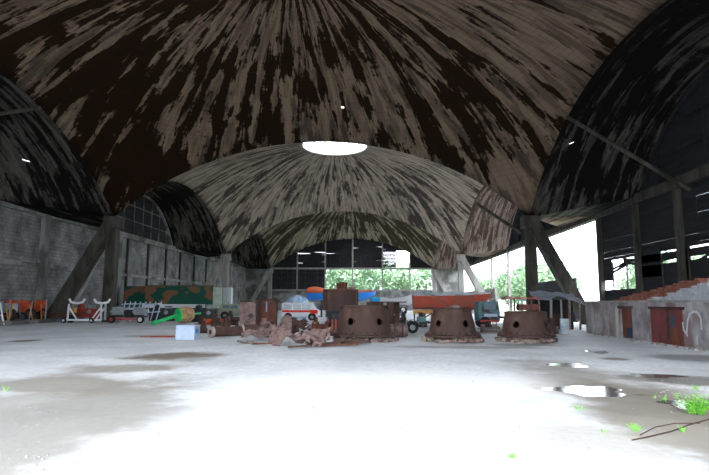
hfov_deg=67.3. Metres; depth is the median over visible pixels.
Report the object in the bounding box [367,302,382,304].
crate
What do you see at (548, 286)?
wall
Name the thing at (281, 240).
ceiling
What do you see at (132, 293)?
shelter
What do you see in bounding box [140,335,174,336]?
plate
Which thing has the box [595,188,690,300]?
trim
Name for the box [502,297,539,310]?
frame
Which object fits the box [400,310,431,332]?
trailer
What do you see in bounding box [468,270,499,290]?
tree
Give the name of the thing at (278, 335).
plate
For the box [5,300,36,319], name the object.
machine
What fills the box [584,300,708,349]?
building
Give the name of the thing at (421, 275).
tree
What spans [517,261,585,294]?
tree
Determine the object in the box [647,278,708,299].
parapet
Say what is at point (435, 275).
concrete column
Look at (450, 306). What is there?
sheet
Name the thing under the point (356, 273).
tree
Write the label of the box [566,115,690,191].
trim
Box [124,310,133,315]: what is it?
motor
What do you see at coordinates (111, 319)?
wheeled dolly
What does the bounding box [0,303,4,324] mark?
frame
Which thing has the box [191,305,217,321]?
machine
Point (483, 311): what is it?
lorry
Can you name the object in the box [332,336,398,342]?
rubble
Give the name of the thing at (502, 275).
tree
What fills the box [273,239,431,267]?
wall
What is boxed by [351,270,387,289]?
tree
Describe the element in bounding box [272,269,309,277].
trim
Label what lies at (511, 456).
weed
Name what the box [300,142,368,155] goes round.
lantern
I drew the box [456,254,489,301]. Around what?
concrete column
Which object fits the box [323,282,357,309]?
tank
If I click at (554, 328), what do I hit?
machine
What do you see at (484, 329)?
stack
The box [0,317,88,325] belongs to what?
trim
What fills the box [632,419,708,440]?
wire
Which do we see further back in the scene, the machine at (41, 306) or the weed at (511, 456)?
the machine at (41, 306)
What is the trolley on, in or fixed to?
on the floor
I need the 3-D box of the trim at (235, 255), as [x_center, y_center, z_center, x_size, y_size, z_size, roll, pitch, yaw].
[-24.795,1.990,101.882,0.300,5.772,19.781,0,-7,2]
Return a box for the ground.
[499,306,517,314]
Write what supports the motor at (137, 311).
on the wheeled dolly
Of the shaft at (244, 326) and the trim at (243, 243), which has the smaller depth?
the shaft at (244, 326)
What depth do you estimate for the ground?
150.16 m
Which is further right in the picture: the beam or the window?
the window
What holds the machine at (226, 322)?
on the floor
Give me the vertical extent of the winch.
0.880 m
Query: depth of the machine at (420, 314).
38.74 m
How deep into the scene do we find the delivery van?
51.74 m
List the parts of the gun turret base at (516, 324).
plate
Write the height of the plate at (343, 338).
0.336 m
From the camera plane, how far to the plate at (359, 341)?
22.03 m
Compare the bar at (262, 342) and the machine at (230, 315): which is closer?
the bar at (262, 342)
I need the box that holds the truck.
[142,285,221,308]
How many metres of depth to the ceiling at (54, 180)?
40.58 m
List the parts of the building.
door, kick plate, door, dark pane, door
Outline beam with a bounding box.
[413,310,432,319]
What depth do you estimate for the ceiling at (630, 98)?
34.97 m
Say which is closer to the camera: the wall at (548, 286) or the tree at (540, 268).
the wall at (548, 286)
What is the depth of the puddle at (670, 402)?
9.38 m
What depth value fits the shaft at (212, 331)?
26.54 m
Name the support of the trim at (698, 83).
attached to the window
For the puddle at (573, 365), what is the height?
0.006 m
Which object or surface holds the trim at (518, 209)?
attached to the wall at (547, 226)
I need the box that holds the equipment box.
[175,325,200,339]
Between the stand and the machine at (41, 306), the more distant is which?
the machine at (41, 306)
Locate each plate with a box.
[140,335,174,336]
[237,340,258,343]
[241,329,270,338]
[256,324,279,332]
[267,321,303,345]
[281,315,291,331]
[286,326,333,346]
[292,318,308,333]
[305,336,348,344]
[341,339,367,343]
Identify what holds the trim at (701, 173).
attached to the window
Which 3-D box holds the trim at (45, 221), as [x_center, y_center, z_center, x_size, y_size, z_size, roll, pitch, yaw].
[-26.046,4.804,63.816,0.440,9.200,98.400,0,-7,2]
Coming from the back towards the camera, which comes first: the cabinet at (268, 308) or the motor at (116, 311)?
the motor at (116, 311)
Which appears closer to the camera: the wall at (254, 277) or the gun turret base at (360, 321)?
the gun turret base at (360, 321)
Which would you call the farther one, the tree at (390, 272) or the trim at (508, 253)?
the tree at (390, 272)
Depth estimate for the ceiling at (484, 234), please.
73.83 m
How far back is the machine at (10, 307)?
39.30 m
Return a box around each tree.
[326,269,349,288]
[336,270,374,287]
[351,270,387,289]
[369,262,400,289]
[383,261,420,289]
[407,261,431,289]
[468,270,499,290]
[478,273,504,304]
[493,273,516,307]
[496,262,525,310]
[511,258,546,300]
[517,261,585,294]
[550,272,583,293]
[612,267,634,289]
[620,250,692,288]
[633,255,707,279]
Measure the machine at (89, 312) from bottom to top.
1.500 m
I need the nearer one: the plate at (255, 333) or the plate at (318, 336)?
the plate at (318, 336)
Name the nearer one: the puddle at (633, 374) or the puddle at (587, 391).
the puddle at (587, 391)
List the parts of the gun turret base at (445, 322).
plate, casing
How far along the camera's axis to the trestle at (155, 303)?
46.18 m
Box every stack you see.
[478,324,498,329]
[478,327,501,332]
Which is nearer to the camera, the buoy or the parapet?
the parapet
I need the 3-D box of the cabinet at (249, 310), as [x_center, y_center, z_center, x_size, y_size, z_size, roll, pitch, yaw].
[-6.260,4.681,31.627,0.979,1.810,1.078,0,-7,2]
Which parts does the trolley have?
post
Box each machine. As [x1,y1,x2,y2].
[0,299,17,320]
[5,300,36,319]
[30,299,49,318]
[75,304,99,318]
[149,304,175,320]
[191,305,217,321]
[194,317,206,328]
[211,314,222,326]
[216,318,230,326]
[224,311,233,320]
[260,318,267,327]
[304,323,318,339]
[307,318,318,329]
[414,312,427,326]
[480,321,491,331]
[549,318,558,334]
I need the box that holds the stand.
[325,310,339,329]
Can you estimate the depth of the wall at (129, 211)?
66.39 m
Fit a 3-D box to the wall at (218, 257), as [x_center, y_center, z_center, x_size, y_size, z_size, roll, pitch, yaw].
[-25.034,1.895,101.902,0.200,5.600,20.000,0,-7,2]
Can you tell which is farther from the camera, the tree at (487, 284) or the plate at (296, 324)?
the tree at (487, 284)
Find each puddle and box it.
[541,385,625,397]
[546,363,587,367]
[585,350,608,353]
[628,373,689,377]
[656,400,708,409]
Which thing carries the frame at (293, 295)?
on the dome cover
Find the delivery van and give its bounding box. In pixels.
[281,302,320,320]
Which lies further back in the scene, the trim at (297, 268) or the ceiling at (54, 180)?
the trim at (297, 268)
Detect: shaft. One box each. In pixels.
[200,328,207,332]
[204,319,223,324]
[207,326,242,337]
[221,320,238,324]
[231,317,239,320]
[239,324,260,335]
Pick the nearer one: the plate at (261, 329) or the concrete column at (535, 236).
the plate at (261, 329)
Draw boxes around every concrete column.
[48,216,123,321]
[205,254,230,303]
[250,269,272,300]
[431,269,447,291]
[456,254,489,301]
[520,215,585,324]
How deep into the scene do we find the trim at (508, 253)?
74.52 m
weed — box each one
[503,450,518,458]
[625,423,641,431]
[674,393,708,414]
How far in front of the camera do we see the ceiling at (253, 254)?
112.60 m
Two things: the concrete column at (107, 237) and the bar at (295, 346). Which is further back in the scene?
the concrete column at (107, 237)
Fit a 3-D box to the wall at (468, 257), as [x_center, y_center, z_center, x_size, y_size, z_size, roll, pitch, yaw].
[22.578,1.885,100.261,0.200,5.600,20.000,0,-7,2]
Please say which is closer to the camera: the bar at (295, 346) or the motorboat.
the bar at (295, 346)
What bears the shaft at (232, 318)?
on the floor
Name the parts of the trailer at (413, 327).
frame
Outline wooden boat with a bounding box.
[412,290,490,308]
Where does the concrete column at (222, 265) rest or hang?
on the floor
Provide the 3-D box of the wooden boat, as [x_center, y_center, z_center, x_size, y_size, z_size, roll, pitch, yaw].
[7.766,4.976,42.549,6.212,1.513,2.318,0,-7,2]
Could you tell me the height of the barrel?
0.860 m
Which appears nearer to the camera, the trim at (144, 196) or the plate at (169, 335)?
the plate at (169, 335)
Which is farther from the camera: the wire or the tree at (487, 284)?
the tree at (487, 284)
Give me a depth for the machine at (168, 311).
47.75 m
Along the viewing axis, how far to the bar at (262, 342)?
21.38 m
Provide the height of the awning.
2.269 m
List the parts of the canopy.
post, post, post, post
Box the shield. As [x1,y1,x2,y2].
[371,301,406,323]
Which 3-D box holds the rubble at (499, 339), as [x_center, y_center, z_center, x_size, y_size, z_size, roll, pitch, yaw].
[7.871,4.685,24.410,2.796,0.377,2.754,0,-7,2]
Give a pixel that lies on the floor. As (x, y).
(87, 396)
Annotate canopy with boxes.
[527,290,584,329]
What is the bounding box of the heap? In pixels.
[613,278,707,300]
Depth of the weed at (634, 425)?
7.39 m
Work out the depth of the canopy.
36.28 m
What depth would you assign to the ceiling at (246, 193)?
75.60 m
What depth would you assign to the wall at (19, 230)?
49.44 m
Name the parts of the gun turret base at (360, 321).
plate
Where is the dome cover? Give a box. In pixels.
[286,295,308,318]
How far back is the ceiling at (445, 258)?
112.52 m
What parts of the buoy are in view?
plate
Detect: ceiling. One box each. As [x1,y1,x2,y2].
[0,0,666,215]
[0,72,112,217]
[57,181,225,254]
[169,143,483,253]
[195,233,269,268]
[258,211,438,267]
[434,239,490,268]
[461,186,587,254]
[530,0,708,216]
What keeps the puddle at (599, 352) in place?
on the floor
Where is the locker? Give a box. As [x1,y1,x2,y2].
[223,288,232,303]
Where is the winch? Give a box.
[314,319,336,335]
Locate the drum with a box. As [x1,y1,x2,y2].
[390,323,407,337]
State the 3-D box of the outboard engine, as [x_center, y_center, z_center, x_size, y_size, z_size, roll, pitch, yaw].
[3.142,5.251,34.503,0.500,1.450,0.505,0,-7,2]
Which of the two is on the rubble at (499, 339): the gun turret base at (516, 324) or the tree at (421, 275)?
the gun turret base at (516, 324)
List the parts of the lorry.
blue panel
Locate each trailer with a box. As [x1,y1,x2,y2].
[38,308,83,322]
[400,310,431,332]
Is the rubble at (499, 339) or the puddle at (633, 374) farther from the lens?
the rubble at (499, 339)
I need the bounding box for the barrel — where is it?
[560,319,569,333]
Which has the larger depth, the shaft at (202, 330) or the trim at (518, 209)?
the trim at (518, 209)
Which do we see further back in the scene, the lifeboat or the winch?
the lifeboat
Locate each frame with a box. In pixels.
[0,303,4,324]
[286,295,309,302]
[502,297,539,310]
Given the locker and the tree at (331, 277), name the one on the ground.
the tree at (331, 277)
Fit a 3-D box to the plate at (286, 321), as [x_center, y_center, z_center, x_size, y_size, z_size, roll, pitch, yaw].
[-3.465,4.498,27.097,0.600,1.100,0.090,0,-7,2]
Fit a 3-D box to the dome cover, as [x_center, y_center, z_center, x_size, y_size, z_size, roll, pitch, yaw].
[-6.241,7.566,58.204,2.888,2.516,2.888,0,-7,2]
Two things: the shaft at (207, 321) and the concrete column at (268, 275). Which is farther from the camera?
the concrete column at (268, 275)
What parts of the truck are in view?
white sill, roof rail, open door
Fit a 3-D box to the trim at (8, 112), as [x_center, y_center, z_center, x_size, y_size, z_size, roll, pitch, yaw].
[-24.412,-7.543,33.767,7.884,3.689,0.260,7,-9,-43]
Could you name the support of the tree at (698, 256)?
on the ground
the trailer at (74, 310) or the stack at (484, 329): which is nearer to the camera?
the stack at (484, 329)
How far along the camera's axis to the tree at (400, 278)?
126.32 m
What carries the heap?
on the building
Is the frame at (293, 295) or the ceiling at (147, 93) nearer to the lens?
the ceiling at (147, 93)
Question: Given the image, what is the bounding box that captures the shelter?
[124,286,148,311]
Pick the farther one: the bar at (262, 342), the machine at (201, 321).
the machine at (201, 321)
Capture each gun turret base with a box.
[332,305,395,337]
[424,308,480,337]
[497,311,555,337]
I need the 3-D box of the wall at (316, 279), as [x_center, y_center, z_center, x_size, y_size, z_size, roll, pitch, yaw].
[-12.575,9.373,119.006,12.071,4.607,0.100,0,-7,2]
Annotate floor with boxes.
[0,310,708,474]
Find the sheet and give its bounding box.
[442,305,463,308]
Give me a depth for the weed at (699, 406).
8.57 m
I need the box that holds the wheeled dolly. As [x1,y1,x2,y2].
[107,316,147,322]
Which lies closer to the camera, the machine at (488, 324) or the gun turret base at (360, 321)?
the gun turret base at (360, 321)
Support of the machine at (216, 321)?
on the floor
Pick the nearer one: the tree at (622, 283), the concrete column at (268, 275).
the tree at (622, 283)
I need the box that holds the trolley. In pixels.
[61,298,110,322]
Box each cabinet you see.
[239,301,259,323]
[257,299,277,325]
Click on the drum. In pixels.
(401, 330)
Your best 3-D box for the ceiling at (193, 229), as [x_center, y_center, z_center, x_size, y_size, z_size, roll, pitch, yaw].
[-23.470,-2.980,65.751,5.625,6.976,36.539,0,-7,2]
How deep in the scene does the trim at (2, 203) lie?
55.80 m
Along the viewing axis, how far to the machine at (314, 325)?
24.90 m
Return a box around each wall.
[0,206,245,319]
[117,196,169,244]
[214,249,235,263]
[245,269,457,310]
[272,269,323,288]
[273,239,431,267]
[467,256,480,262]
[468,288,496,309]
[512,210,555,244]
[538,278,578,321]
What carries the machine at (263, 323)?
on the floor
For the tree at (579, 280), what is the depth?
70.02 m
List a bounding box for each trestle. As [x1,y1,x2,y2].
[119,301,135,321]
[129,302,146,321]
[144,302,161,321]
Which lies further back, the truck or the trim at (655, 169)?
the truck
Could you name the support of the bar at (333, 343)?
on the floor
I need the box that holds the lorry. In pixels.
[474,302,503,326]
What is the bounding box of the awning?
[491,296,529,323]
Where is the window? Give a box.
[601,77,708,300]
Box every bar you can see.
[252,342,271,344]
[288,345,311,347]
[321,343,357,345]
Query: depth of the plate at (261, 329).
26.43 m
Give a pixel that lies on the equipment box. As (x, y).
(183, 332)
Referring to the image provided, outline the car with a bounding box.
[219,304,239,318]
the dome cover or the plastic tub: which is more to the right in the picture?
the plastic tub
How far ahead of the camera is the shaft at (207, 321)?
40.81 m
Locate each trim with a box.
[0,106,40,115]
[0,200,247,288]
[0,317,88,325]
[35,214,239,318]
[116,195,172,245]
[216,248,237,263]
[231,238,248,257]
[270,240,456,290]
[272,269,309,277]
[457,163,708,270]
[476,203,521,233]
[490,252,510,310]
[509,208,551,245]
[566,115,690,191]
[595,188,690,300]
[640,68,708,191]
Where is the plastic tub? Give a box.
[370,297,379,301]
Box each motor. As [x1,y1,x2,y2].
[110,307,125,315]
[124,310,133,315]
[132,308,146,315]
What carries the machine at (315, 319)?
on the floor
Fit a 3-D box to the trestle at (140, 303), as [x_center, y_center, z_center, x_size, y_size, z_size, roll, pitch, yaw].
[-19.114,6.539,47.036,1.402,1.772,0.100,1,-7,-9]
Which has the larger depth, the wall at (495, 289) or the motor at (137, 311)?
the wall at (495, 289)
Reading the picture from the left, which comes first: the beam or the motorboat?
the motorboat
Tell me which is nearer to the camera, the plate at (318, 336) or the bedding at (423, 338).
the plate at (318, 336)
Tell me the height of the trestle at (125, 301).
1.772 m
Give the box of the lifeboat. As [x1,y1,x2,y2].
[306,287,375,300]
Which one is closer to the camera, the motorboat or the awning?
the awning
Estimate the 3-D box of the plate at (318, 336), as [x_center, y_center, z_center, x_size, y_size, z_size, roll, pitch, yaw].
[-1.794,3.967,21.477,1.774,0.755,1.293,-1,-7,11]
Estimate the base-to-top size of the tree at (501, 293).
7.789 m
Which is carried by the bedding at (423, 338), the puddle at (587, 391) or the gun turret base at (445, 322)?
the gun turret base at (445, 322)
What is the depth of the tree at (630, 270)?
48.64 m
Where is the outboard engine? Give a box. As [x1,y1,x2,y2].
[400,307,406,319]
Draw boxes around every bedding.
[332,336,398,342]
[421,336,484,343]
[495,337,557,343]
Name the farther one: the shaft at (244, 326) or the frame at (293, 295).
the frame at (293, 295)
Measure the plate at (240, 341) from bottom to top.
0.185 m
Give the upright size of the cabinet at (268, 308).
1.932 m
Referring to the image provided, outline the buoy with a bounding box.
[151,307,200,325]
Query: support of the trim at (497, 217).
attached to the wall at (547, 226)
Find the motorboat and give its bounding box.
[380,294,411,304]
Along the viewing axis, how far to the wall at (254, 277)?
118.41 m
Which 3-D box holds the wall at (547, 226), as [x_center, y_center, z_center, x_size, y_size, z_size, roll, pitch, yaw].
[21.332,-2.522,64.150,0.200,5.600,20.000,0,-7,2]
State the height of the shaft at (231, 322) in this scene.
0.360 m
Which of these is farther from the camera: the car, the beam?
the car

